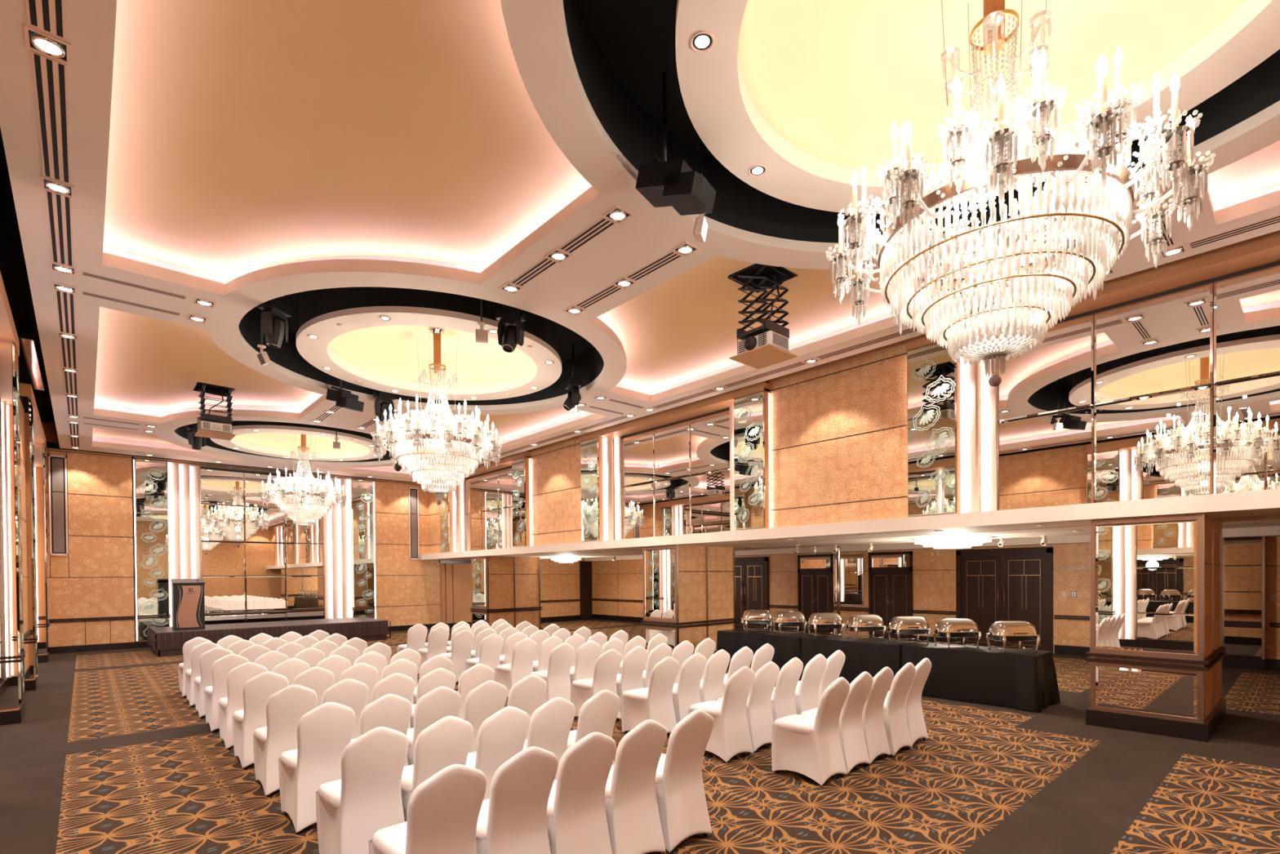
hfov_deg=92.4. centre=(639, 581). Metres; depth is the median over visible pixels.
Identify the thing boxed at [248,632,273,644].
banquet chair
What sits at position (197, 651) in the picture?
banquet chair
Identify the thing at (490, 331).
recessed light
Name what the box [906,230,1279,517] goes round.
frame
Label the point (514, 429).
light
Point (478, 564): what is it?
mirror
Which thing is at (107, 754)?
floor
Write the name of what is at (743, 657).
banquet chair
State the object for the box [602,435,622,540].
light fins
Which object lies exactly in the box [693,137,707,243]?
floodlight
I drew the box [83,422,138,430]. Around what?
ceiling vent
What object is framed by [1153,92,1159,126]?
candle
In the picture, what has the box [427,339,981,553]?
wall
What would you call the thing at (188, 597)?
lectern
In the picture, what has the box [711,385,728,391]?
recessed light
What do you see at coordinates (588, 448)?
mirror
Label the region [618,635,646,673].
banquet chair
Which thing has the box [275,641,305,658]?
banquet chair
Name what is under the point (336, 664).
banquet chair
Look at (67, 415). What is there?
recessed light
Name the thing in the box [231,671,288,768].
banquet chair
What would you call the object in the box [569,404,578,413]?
floodlight
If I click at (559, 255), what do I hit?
recessed light
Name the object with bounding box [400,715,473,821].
banquet chair
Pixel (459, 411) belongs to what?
candle
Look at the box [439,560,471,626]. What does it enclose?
wall partition
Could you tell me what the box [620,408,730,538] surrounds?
mirror
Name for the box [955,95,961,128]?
candle
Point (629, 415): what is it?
recessed light
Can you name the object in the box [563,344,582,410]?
spotlight
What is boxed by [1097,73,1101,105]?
candle
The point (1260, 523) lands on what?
ceiling
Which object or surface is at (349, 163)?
ceiling
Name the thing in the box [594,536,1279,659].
wall
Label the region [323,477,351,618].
light fins
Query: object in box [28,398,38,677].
mirror
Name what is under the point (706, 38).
recessed light
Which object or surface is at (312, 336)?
recessed light
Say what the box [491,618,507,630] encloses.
banquet chair
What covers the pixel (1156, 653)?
column
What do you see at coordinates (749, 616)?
chafing dish
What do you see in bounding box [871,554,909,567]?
mirror
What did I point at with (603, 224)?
ceiling vent
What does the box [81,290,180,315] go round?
ceiling vent
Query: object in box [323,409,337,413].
recessed light
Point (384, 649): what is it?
banquet chair
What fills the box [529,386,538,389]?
recessed light
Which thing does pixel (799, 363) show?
ceiling vent
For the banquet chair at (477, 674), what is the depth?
6.49 m
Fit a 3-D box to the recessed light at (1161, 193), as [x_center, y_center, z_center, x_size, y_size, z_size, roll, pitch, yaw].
[4.676,-3.465,5.630,0.210,0.024,0.210,-1,1,-42]
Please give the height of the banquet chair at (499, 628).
0.955 m
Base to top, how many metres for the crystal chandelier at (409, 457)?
2.804 m
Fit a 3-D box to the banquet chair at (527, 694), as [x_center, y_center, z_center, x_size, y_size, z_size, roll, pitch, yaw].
[-1.218,1.345,5.971,0.425,0.955,0.636,-1,1,-42]
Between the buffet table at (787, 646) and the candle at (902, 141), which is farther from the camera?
the buffet table at (787, 646)
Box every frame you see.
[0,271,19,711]
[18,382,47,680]
[133,456,376,641]
[440,451,531,552]
[580,381,771,542]
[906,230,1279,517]
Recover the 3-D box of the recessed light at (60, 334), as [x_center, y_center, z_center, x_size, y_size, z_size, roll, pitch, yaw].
[-7.895,-3.385,8.466,0.210,0.024,0.210,-1,1,-42]
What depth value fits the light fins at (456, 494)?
20.59 m
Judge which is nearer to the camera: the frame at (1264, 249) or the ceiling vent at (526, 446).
the frame at (1264, 249)
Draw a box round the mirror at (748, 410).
[733,391,764,529]
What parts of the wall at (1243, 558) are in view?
mirror pane, mirror pane, mirror pane, mirror pane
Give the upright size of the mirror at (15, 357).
4.780 m
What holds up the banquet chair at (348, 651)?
on the floor
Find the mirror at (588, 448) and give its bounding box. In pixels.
[580,436,599,542]
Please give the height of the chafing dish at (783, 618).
0.433 m
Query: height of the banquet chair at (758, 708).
0.955 m
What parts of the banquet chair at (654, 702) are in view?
seat, backrest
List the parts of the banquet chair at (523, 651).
seat, backrest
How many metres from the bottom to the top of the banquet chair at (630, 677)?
0.955 m
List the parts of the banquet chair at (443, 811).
seat, backrest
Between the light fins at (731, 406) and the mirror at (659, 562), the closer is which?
the light fins at (731, 406)
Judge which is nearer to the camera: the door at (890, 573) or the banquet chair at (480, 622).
the banquet chair at (480, 622)
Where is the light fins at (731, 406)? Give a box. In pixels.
[728,401,734,530]
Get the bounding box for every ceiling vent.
[25,0,66,39]
[30,49,71,183]
[44,189,73,266]
[54,289,75,334]
[59,337,77,368]
[62,370,78,395]
[66,396,79,415]
[68,422,79,435]
[70,436,79,447]
[81,271,186,299]
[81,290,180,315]
[82,417,140,425]
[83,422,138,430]
[315,412,331,420]
[328,404,341,411]
[360,419,376,426]
[500,444,532,454]
[511,257,557,286]
[533,431,576,444]
[559,217,615,253]
[575,284,622,308]
[578,415,627,431]
[588,405,625,414]
[608,399,644,408]
[626,250,682,280]
[651,388,717,408]
[723,360,807,387]
[815,326,919,359]
[1151,209,1174,246]
[1188,214,1279,248]
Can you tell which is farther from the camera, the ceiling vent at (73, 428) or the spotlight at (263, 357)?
the ceiling vent at (73, 428)
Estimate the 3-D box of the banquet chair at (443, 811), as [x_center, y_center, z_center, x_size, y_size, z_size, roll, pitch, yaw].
[-1.112,1.371,3.235,0.425,0.955,0.636,-1,1,-42]
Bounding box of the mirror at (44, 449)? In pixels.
[43,444,48,653]
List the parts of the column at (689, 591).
dado rail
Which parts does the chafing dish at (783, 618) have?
leg, roll lid, leg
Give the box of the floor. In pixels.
[0,618,1279,853]
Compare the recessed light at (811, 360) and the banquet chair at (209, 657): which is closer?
the banquet chair at (209, 657)
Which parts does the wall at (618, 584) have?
dado rail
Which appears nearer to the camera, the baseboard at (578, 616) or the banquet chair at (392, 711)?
the banquet chair at (392, 711)
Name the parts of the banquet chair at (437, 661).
seat, backrest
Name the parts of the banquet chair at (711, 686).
seat, backrest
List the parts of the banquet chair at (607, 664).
seat, backrest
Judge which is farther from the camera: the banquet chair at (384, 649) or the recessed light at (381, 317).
the banquet chair at (384, 649)
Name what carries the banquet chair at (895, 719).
on the floor
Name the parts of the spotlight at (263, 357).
lamp glass, drop rod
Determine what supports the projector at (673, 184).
hanging from the ceiling at (349, 163)
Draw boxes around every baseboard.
[0,701,25,724]
[24,652,49,690]
[48,623,436,653]
[540,613,594,622]
[594,613,1279,670]
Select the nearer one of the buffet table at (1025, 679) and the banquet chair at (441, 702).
the banquet chair at (441, 702)
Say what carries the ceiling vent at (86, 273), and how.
in the ceiling at (349, 163)
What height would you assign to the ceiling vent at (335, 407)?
0.008 m
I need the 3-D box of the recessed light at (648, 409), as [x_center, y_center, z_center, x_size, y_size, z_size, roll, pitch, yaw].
[0.198,-3.495,12.475,0.210,0.024,0.210,-1,1,-42]
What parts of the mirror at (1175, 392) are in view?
frame, mirror pane, mirror pane, mirror pane, mirror pane, mirror pane, mirror pane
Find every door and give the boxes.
[734,556,768,630]
[797,553,833,634]
[868,551,912,640]
[955,546,1053,653]
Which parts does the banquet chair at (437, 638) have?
seat, backrest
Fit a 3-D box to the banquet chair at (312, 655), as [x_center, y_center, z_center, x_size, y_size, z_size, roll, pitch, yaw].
[-4.577,1.350,8.377,0.425,0.955,0.636,-1,1,-42]
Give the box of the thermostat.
[1071,591,1076,596]
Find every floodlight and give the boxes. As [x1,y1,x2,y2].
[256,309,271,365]
[333,427,340,448]
[475,298,488,343]
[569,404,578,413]
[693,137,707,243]
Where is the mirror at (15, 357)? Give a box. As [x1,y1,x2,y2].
[12,343,24,707]
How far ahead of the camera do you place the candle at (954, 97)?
3.40 m
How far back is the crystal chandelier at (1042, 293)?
3.45 m
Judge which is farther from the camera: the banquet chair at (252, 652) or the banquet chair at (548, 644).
the banquet chair at (548, 644)
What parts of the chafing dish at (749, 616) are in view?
leg, roll lid, leg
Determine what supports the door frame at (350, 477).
attached to the wall at (91, 589)
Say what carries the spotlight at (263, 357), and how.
hanging from the ceiling at (349, 163)
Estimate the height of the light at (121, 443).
0.330 m
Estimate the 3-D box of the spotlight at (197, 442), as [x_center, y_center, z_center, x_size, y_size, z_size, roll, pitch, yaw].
[-10.019,-3.571,13.872,0.220,1.184,0.400,0,1,18]
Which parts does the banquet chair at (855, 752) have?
seat, backrest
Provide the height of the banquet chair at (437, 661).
0.955 m
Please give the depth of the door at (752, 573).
20.42 m
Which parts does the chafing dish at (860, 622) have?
leg, leg, roll lid, leg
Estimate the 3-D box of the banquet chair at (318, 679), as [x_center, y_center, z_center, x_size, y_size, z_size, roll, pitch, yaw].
[-3.570,1.359,6.603,0.425,0.955,0.636,-1,1,-42]
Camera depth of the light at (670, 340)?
9.20 m
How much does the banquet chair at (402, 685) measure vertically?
0.955 m
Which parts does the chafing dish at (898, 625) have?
leg, leg, roll lid, leg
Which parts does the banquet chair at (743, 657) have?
seat, backrest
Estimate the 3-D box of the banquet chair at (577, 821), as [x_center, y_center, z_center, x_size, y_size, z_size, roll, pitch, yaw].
[-0.468,1.360,3.834,0.425,0.955,0.636,-1,1,-42]
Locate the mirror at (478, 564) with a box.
[471,556,487,625]
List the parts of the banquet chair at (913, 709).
backrest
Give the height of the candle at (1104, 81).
0.195 m
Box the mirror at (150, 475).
[134,457,169,640]
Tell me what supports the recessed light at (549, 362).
in the ceiling at (349, 163)
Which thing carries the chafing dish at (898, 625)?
on the buffet table at (870, 655)
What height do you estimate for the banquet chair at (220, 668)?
0.955 m
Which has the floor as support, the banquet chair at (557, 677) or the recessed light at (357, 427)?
the banquet chair at (557, 677)
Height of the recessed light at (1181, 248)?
0.024 m
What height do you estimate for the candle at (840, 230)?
0.195 m
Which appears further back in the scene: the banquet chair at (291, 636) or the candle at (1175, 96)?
the banquet chair at (291, 636)
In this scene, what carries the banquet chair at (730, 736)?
on the floor
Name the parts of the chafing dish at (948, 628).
leg, leg, roll lid, leg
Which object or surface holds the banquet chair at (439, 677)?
on the floor
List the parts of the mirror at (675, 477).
frame, mirror pane, mirror pane, mirror pane, mirror pane, mirror pane, mirror pane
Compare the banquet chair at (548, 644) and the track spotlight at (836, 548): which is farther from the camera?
the track spotlight at (836, 548)
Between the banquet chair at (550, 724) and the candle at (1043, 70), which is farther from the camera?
the banquet chair at (550, 724)
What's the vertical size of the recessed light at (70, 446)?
0.024 m
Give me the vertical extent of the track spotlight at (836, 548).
0.166 m
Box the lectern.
[170,577,204,630]
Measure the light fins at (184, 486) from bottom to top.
5.000 m
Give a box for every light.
[19,291,44,390]
[23,23,71,66]
[40,175,74,198]
[49,261,76,275]
[51,281,76,294]
[57,331,78,340]
[61,366,79,373]
[63,392,79,398]
[66,413,79,418]
[66,420,79,423]
[68,434,80,437]
[69,445,80,448]
[92,435,202,452]
[93,403,304,417]
[102,246,484,284]
[133,459,137,640]
[142,429,155,432]
[144,423,157,427]
[186,313,208,324]
[192,296,216,308]
[306,334,319,339]
[310,418,324,422]
[322,366,333,370]
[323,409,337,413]
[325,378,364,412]
[353,466,418,473]
[355,426,368,429]
[373,481,376,618]
[378,315,391,320]
[383,412,594,456]
[487,328,497,333]
[498,281,523,294]
[528,443,539,445]
[528,458,531,546]
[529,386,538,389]
[544,247,572,262]
[544,360,554,364]
[563,304,586,315]
[571,429,583,432]
[577,402,588,406]
[592,395,608,399]
[602,204,633,224]
[611,275,637,288]
[615,286,982,395]
[623,413,637,417]
[642,407,657,411]
[671,240,699,257]
[689,30,714,53]
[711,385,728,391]
[748,164,767,177]
[768,393,770,527]
[801,356,820,364]
[880,199,888,207]
[1106,266,1115,275]
[1133,192,1166,209]
[1160,243,1187,258]
[1212,183,1279,211]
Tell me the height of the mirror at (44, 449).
4.780 m
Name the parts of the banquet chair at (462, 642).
seat, backrest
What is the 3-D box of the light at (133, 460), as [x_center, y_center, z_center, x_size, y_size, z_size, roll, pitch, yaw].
[-13.796,-0.854,16.775,0.024,4.950,0.001,-1,1,-42]
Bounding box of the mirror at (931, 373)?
[906,342,957,516]
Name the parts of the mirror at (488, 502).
frame, mirror pane, mirror pane, mirror pane, mirror pane, mirror pane, mirror pane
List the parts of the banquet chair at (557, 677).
seat, backrest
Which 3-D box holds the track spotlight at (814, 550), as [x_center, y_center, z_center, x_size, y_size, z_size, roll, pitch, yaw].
[3.990,-0.719,14.053,0.139,0.173,0.082,-1,1,-42]
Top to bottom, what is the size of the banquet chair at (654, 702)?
0.955 m
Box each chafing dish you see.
[741,609,773,632]
[771,610,807,635]
[806,612,844,637]
[844,613,886,640]
[886,616,931,644]
[932,617,982,648]
[985,620,1040,653]
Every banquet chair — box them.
[177,636,212,697]
[185,641,222,706]
[194,646,233,718]
[204,653,248,732]
[216,635,242,648]
[217,662,267,749]
[226,639,255,654]
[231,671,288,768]
[239,644,270,662]
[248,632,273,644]
[253,650,288,671]
[253,684,317,796]
[261,636,288,650]
[271,657,310,685]
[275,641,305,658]
[278,702,355,833]
[279,631,302,642]
[293,635,319,648]
[293,647,325,667]
[293,666,334,706]
[308,629,329,641]
[310,639,337,657]
[315,654,351,684]
[315,726,408,853]
[321,678,368,738]
[323,633,347,647]
[328,644,359,666]
[338,662,377,706]
[341,637,367,656]
[350,693,412,766]
[353,650,386,683]
[362,642,391,666]
[368,764,486,853]
[372,672,414,728]
[381,657,417,704]
[389,648,421,687]
[396,623,427,653]
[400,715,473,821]
[406,685,461,765]
[409,667,456,728]
[413,654,453,703]
[417,626,448,673]
[425,622,449,648]
[440,629,474,682]
[446,625,471,653]
[447,621,470,646]
[457,663,494,719]
[463,680,507,752]
[465,633,503,680]
[466,706,529,799]
[471,619,488,633]
[471,623,492,650]
[471,627,497,657]
[475,746,557,853]
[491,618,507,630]
[494,622,512,635]
[494,637,537,697]
[499,626,519,655]
[499,631,527,664]
[507,674,546,739]
[515,621,531,631]
[521,624,539,637]
[522,697,575,779]
[528,629,549,661]
[530,642,574,704]
[533,635,562,671]
[543,623,559,636]
[546,731,616,853]
[551,627,570,643]
[564,633,585,666]
[566,689,620,764]
[569,640,599,684]
[570,648,622,720]
[573,626,591,643]
[586,631,607,656]
[600,637,623,674]
[604,719,666,853]
[608,629,628,660]
[616,645,648,714]
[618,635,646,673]
[621,656,679,733]
[642,642,671,687]
[644,633,667,670]
[655,709,713,852]
[671,640,693,683]
[672,652,706,723]
[677,648,729,702]
[687,666,755,762]
[693,637,715,679]
[702,646,753,692]
[717,661,779,752]
[724,643,774,675]
[748,657,803,721]
[771,676,849,786]
[773,653,826,714]
[796,649,845,701]
[800,671,873,774]
[862,666,893,764]
[883,662,915,755]
[885,657,931,746]
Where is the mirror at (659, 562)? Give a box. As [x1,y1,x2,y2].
[642,545,676,655]
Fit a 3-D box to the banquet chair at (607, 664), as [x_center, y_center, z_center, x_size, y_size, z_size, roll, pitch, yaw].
[-0.557,1.319,7.940,0.425,0.955,0.636,-1,1,-42]
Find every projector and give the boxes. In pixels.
[193,382,235,439]
[635,71,715,215]
[727,263,797,368]
[738,332,788,353]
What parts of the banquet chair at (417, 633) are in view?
seat, backrest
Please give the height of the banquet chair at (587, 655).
0.955 m
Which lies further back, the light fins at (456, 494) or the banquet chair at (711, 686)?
the light fins at (456, 494)
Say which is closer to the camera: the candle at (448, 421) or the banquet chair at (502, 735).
the banquet chair at (502, 735)
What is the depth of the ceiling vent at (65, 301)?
7.70 m
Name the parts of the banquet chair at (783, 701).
seat, backrest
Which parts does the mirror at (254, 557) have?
mirror pane, mirror pane, mirror pane, mirror pane, mirror pane, mirror pane, mirror pane, mirror pane, mirror pane, mirror pane, mirror pane, mirror pane, mirror pane, mirror pane, mirror pane, mirror pane, mirror pane, mirror pane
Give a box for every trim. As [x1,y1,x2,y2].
[0,650,25,663]
[23,622,49,644]
[137,606,375,618]
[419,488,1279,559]
[832,606,868,611]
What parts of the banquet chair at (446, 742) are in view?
seat, backrest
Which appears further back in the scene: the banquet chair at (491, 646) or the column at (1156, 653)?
the banquet chair at (491, 646)
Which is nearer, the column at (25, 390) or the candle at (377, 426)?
the candle at (377, 426)
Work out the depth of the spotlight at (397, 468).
16.84 m
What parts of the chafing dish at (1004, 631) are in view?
leg, leg, roll lid, leg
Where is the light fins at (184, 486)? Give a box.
[167,462,200,626]
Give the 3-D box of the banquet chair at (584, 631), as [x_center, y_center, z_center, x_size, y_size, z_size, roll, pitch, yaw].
[-1.225,1.290,11.408,0.425,0.955,0.636,-1,1,-42]
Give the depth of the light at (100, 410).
13.01 m
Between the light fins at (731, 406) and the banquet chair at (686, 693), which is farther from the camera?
the light fins at (731, 406)
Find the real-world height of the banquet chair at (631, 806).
0.955 m
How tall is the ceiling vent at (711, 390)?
0.008 m
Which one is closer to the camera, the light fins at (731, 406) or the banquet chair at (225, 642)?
the banquet chair at (225, 642)
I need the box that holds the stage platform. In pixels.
[146,617,391,656]
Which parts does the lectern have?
panel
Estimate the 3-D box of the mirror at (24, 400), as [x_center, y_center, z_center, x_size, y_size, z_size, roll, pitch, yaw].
[-10.471,-0.744,10.412,0.194,4.800,0.006,-1,1,-42]
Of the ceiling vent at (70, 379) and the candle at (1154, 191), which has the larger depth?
the ceiling vent at (70, 379)
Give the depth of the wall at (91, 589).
16.50 m
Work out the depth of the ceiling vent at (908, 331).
8.99 m
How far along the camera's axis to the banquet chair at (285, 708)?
5.33 m
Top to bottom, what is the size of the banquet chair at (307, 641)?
0.955 m
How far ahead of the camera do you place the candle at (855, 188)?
3.70 m
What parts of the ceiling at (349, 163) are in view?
cove panel, cove panel, cove panel, cove panel, cove panel, cove panel, cove panel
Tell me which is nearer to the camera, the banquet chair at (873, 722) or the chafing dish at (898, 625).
the banquet chair at (873, 722)
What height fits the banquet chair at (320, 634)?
0.955 m
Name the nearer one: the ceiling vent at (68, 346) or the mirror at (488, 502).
the ceiling vent at (68, 346)
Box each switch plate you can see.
[1062,591,1066,596]
[1270,592,1275,601]
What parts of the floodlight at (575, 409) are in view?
lamp glass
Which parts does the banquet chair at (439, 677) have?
seat, backrest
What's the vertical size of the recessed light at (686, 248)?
0.024 m
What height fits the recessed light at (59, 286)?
0.024 m
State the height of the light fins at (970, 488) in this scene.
2.485 m
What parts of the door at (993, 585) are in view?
pull handle, pull handle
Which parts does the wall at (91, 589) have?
dado rail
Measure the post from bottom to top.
2.850 m
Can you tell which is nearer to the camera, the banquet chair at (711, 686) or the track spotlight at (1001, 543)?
the banquet chair at (711, 686)
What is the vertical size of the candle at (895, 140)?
0.195 m
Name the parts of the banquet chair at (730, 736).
seat, backrest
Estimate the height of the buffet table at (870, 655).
0.745 m
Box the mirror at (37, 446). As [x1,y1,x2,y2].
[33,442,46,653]
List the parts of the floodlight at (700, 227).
drop rod, lamp glass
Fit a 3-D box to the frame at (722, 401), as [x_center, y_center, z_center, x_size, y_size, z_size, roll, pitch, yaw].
[0.556,-2.282,13.220,0.470,2.650,5.510,-1,1,-42]
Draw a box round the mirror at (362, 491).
[351,478,375,618]
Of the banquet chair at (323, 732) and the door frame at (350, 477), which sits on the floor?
the banquet chair at (323, 732)
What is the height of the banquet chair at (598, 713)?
0.955 m
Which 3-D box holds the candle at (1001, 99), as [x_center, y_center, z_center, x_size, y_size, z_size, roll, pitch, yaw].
[1.772,-2.283,3.009,0.027,0.195,0.028,0,1,28]
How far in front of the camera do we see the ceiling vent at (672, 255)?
6.69 m
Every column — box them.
[470,555,542,629]
[640,544,737,656]
[1085,513,1226,742]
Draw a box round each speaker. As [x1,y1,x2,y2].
[48,453,68,555]
[408,487,419,559]
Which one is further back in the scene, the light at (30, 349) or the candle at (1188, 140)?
the light at (30, 349)
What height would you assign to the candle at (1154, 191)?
0.195 m
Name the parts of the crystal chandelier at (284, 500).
lamp shade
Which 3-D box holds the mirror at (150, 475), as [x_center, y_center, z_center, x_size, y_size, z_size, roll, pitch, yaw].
[-13.515,-0.884,17.020,0.716,5.000,0.022,-1,1,-42]
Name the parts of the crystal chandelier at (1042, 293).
bulb, bulb, bulb, candle arm, candle arm, candle arm, candle arm, candle arm, bulb, bulb, bulb, candle arm, candle arm, candle arm, bulb, bulb, candle arm, candle arm, bulb, plate, lamp shade, candle arm, bulb, candle arm, candle arm, candle arm, candle arm, bulb, bulb, candle arm, candle arm, bulb, candle arm, bulb, bulb, bulb, candle arm, candle arm, candle arm, candle arm, candle arm, bulb, bulb, bulb, bulb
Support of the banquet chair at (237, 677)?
on the floor
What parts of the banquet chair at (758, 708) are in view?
seat, backrest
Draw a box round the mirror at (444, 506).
[440,480,449,552]
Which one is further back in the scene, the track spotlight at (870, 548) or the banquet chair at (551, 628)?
the track spotlight at (870, 548)
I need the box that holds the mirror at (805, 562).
[800,556,830,568]
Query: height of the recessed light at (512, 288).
0.024 m
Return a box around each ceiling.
[0,0,1279,482]
[440,511,1279,561]
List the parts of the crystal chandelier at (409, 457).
candle arm, candle arm, candle arm, lamp shade, candle arm, candle arm, candle arm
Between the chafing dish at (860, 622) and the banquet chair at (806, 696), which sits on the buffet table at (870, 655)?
the chafing dish at (860, 622)
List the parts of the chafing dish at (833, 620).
leg, roll lid, leg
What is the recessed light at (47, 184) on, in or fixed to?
in the ceiling at (349, 163)
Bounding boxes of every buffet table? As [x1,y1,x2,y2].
[716,628,814,678]
[800,635,919,690]
[901,641,1060,711]
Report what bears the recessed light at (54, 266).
in the ceiling at (349, 163)
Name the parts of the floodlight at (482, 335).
drop rod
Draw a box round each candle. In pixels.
[376,423,378,435]
[399,404,401,416]
[447,417,449,430]
[457,409,460,422]
[838,226,843,253]
[852,186,857,215]
[862,179,866,207]
[892,137,897,168]
[900,138,905,166]
[906,137,911,170]
[953,95,956,120]
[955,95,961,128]
[998,94,1004,130]
[1032,66,1039,99]
[1040,66,1046,102]
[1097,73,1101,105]
[1100,75,1107,113]
[1115,66,1122,100]
[1152,191,1159,212]
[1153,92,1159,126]
[1171,92,1178,128]
[1186,134,1193,172]
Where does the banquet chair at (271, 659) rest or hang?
on the floor
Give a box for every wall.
[17,356,26,383]
[41,421,439,647]
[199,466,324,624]
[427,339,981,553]
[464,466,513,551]
[540,557,594,619]
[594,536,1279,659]
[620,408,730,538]
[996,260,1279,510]
[1222,536,1265,670]
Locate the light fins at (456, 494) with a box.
[453,478,466,551]
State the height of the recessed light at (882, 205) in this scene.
0.010 m
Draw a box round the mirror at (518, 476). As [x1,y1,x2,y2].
[511,457,525,546]
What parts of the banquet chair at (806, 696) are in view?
seat, backrest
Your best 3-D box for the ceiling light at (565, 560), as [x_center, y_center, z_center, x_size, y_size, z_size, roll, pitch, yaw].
[-2.488,-0.720,20.613,1.023,0.190,1.023,-1,1,-42]
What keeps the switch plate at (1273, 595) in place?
attached to the wall at (618, 584)
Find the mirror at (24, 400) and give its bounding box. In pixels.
[19,395,33,679]
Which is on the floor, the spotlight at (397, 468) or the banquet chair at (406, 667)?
the banquet chair at (406, 667)
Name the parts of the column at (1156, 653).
dado rail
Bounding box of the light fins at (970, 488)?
[960,359,996,513]
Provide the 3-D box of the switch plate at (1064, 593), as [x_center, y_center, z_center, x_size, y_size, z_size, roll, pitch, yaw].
[9.637,0.282,13.935,0.015,0.130,0.085,-1,1,-42]
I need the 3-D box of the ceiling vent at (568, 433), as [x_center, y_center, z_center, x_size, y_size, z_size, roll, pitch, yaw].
[-2.078,-3.509,14.988,0.170,0.008,1.600,-1,1,-42]
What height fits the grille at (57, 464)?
2.400 m
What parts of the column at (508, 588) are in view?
dado rail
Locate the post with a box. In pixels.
[836,546,840,635]
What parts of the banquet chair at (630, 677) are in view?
seat, backrest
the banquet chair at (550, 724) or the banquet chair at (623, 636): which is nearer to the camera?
the banquet chair at (550, 724)
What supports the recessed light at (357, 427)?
in the ceiling at (349, 163)
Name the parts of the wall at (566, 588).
dado rail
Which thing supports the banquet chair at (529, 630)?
on the floor
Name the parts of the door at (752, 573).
pull handle, pull handle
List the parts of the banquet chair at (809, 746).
seat, backrest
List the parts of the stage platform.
deck panel, kick panel, deck panel, deck panel, leg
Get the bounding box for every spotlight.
[186,422,206,449]
[257,297,291,347]
[373,390,395,422]
[393,460,401,471]
[495,306,525,352]
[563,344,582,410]
[794,546,799,554]
[811,546,816,554]
[832,545,838,552]
[867,543,873,551]
[997,537,1004,546]
[1040,535,1047,545]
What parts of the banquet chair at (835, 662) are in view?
backrest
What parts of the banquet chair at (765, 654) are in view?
backrest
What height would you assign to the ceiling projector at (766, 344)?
1.230 m
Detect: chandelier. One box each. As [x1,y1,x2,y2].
[257,433,347,533]
[370,326,502,504]
[825,0,1215,386]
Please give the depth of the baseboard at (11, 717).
8.03 m
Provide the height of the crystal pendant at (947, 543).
0.190 m
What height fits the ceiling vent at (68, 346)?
0.008 m
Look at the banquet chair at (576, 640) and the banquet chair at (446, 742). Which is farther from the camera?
the banquet chair at (576, 640)
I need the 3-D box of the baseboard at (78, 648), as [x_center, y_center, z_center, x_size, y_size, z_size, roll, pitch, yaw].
[-11.260,1.689,19.069,10.540,0.175,0.020,-1,1,-42]
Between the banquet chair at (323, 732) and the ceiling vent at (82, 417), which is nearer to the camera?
the banquet chair at (323, 732)
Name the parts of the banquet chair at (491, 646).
seat, backrest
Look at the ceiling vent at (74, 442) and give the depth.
14.97 m
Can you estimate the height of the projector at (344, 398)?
1.175 m
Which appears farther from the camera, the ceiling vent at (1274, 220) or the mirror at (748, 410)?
the mirror at (748, 410)
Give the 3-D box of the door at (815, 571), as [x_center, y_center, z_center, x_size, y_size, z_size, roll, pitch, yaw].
[5.329,0.407,18.662,0.060,2.460,1.190,-1,1,-42]
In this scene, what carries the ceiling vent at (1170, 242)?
in the ceiling at (349, 163)
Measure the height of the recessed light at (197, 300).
0.024 m
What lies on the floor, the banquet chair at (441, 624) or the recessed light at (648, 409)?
the banquet chair at (441, 624)
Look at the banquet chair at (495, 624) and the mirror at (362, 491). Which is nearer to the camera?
the banquet chair at (495, 624)
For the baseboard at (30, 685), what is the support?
attached to the wall at (21, 375)
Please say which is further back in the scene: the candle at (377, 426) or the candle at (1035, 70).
the candle at (377, 426)
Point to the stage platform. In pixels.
(170, 642)
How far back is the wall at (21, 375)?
11.63 m
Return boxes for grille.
[51,457,64,552]
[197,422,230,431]
[410,489,417,557]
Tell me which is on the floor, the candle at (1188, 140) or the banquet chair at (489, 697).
the banquet chair at (489, 697)
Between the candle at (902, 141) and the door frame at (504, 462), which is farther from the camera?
the door frame at (504, 462)
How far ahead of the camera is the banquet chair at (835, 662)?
7.40 m
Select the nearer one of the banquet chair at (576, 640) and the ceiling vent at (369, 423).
the banquet chair at (576, 640)

